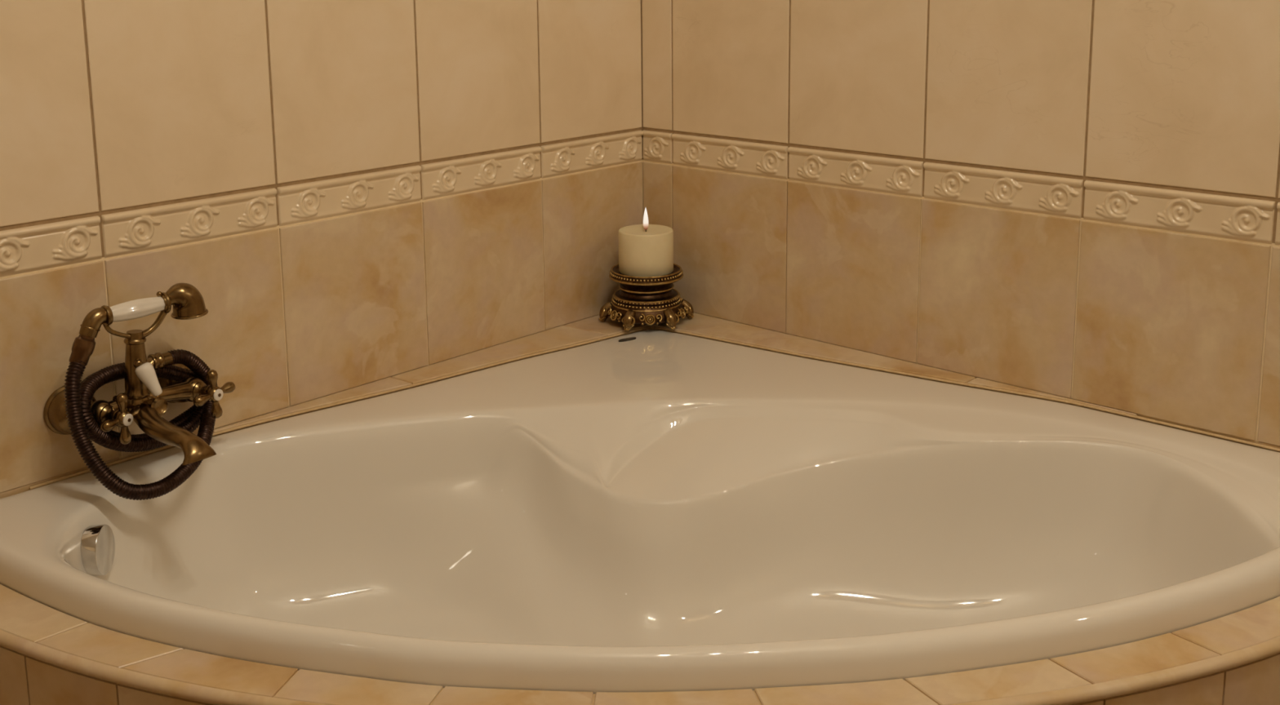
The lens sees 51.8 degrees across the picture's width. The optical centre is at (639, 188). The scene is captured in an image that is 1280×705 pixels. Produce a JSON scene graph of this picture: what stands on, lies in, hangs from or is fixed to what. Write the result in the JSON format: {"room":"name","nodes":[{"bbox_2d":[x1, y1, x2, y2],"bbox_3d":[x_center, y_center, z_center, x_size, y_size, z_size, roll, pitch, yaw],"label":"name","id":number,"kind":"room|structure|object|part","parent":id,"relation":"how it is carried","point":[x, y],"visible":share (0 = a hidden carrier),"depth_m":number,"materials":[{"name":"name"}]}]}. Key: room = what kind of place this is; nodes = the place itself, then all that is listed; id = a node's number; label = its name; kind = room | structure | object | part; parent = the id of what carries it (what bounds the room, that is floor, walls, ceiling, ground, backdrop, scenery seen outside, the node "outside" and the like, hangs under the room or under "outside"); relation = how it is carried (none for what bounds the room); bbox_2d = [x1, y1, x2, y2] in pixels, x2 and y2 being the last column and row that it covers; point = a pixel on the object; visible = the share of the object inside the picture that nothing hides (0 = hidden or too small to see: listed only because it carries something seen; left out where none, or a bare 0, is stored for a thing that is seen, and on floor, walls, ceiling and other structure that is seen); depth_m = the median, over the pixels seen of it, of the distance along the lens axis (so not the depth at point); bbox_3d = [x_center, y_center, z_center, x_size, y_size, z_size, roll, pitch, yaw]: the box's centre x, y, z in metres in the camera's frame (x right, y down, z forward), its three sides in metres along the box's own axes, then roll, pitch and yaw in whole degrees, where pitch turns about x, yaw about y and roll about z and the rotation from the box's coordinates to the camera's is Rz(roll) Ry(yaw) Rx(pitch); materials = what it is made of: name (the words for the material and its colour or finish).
{"room":"bathroom","nodes":[
{"label":"bathroom","id":0,"kind":"room"},
{"bbox_2d":[0,0,643,498],"bbox_3d":[-1.043,-0.285,1.197,0.105,2.500,3.200,9,14,42],"label":"wall","id":1,"kind":"structure","parent":0,"point":[352,193],"depth_m":1.82,"materials":[{"name":"tile"}]},
{"bbox_2d":[43,291,235,465],"bbox_3d":[-0.571,0.215,1.577,0.211,0.174,0.203,9,14,42],"label":"mixer tap","id":2,"kind":"object","parent":1,"relation":"attached to","point":[146,396],"visible":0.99,"depth_m":1.57,"materials":[{"name":"gold metal"}]},
{"bbox_3d":[-0.619,0.271,1.563,0.037,0.064,0.064,5,12,27],"label":"cross handle","id":3,"kind":"part","parent":2,"relation":"part of","materials":[{"name":"gold metal"}]},
{"bbox_3d":[-0.606,0.211,1.584,0.030,0.081,0.030,9,14,42],"label":"post","id":4,"kind":"part","parent":2,"relation":"part of","materials":[{"name":"gold metal"}]},
{"bbox_2d":[63,283,217,500],"bbox_3d":[-0.596,0.239,1.605,0.111,0.240,0.234,5,12,29],"label":"shower","id":5,"kind":"object","parent":2,"relation":"on","point":[188,303],"visible":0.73,"depth_m":1.57,"materials":[{"name":"brown metal"}]},
{"bbox_3d":[-0.585,0.227,1.569,0.028,0.041,0.024,9,14,42],"label":"diverter lever","id":6,"kind":"part","parent":2,"relation":"part of","materials":[{"name":"white ceramic"}]},
{"bbox_2d":[146,351,173,371],"bbox_3d":[-0.603,0.227,1.626,0.024,0.045,0.059,5,12,29],"label":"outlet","id":7,"kind":"object","parent":2,"relation":"attached to","point":[159,361],"depth_m":1.63,"materials":[{"name":"gold metal"}]},
{"bbox_3d":[-0.554,0.283,1.557,0.143,0.048,0.043,9,14,42],"label":"spout","id":8,"kind":"part","parent":2,"relation":"part of","materials":[{"name":"gold metal"}]},
{"bbox_3d":[-0.539,0.255,1.649,0.035,0.064,0.064,6,12,30],"label":"cross handle","id":9,"kind":"part","parent":2,"relation":"part of","materials":[{"name":"gold metal"}]},
{"bbox_2d":[641,0,1279,448],"bbox_3d":[1.142,-0.323,1.297,3.002,2.500,0.105,9,14,42],"label":"wall","id":10,"kind":"structure","parent":0,"point":[1078,200],"depth_m":1.88,"materials":[{"name":"tile"}]},
{"bbox_3d":[0.043,1.171,0.400,3.100,0.100,3.300,9,14,42],"label":"floor","id":11,"kind":"structure","parent":0,"visible":0},
{"bbox_2d":[0,312,1279,704],"bbox_3d":[0.050,0.632,1.547,1.266,0.549,1.273,9,14,42],"label":"tub surround","id":12,"kind":"object","parent":11,"relation":"on","point":[49,656],"visible":0.94,"depth_m":1.25,"materials":[{"name":"tile"}]},
{"bbox_2d":[0,329,1279,693],"bbox_3d":[0.049,0.490,1.566,1.221,0.274,1.202,9,14,42],"label":"bathtub","id":13,"kind":"object","parent":12,"relation":"in","point":[648,510],"visible":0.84,"depth_m":1.73,"materials":[{"name":"white ceramic"}]},
{"bbox_3d":[-0.627,0.417,1.521,0.026,0.058,0.057,-1,10,-1],"label":"overflow knob","id":14,"kind":"part","parent":13,"relation":"part of","materials":[{"name":"silver metal"}]},
{"bbox_2d":[599,263,693,332],"bbox_3d":[0.011,0.180,2.245,0.158,0.092,0.154,9,14,42],"label":"candle stand","id":15,"kind":"object","parent":12,"relation":"on","point":[649,300],"visible":0.91,"depth_m":2.20,"materials":[{"name":"gold metal"}]},
{"bbox_2d":[618,208,673,276],"bbox_3d":[0.010,0.085,2.228,0.093,0.110,0.093,9,14,42],"label":"candle","id":16,"kind":"object","parent":15,"relation":"on","point":[645,250],"visible":1,"depth_m":2.19,"materials":[{"name":"beige wax"}]},
{"bbox_3d":[0.011,0.145,2.239,0.124,0.019,0.124,9,14,42],"label":"dish","id":17,"kind":"part","parent":15,"relation":"part of","materials":[{"name":"gold metal"}]}
]}

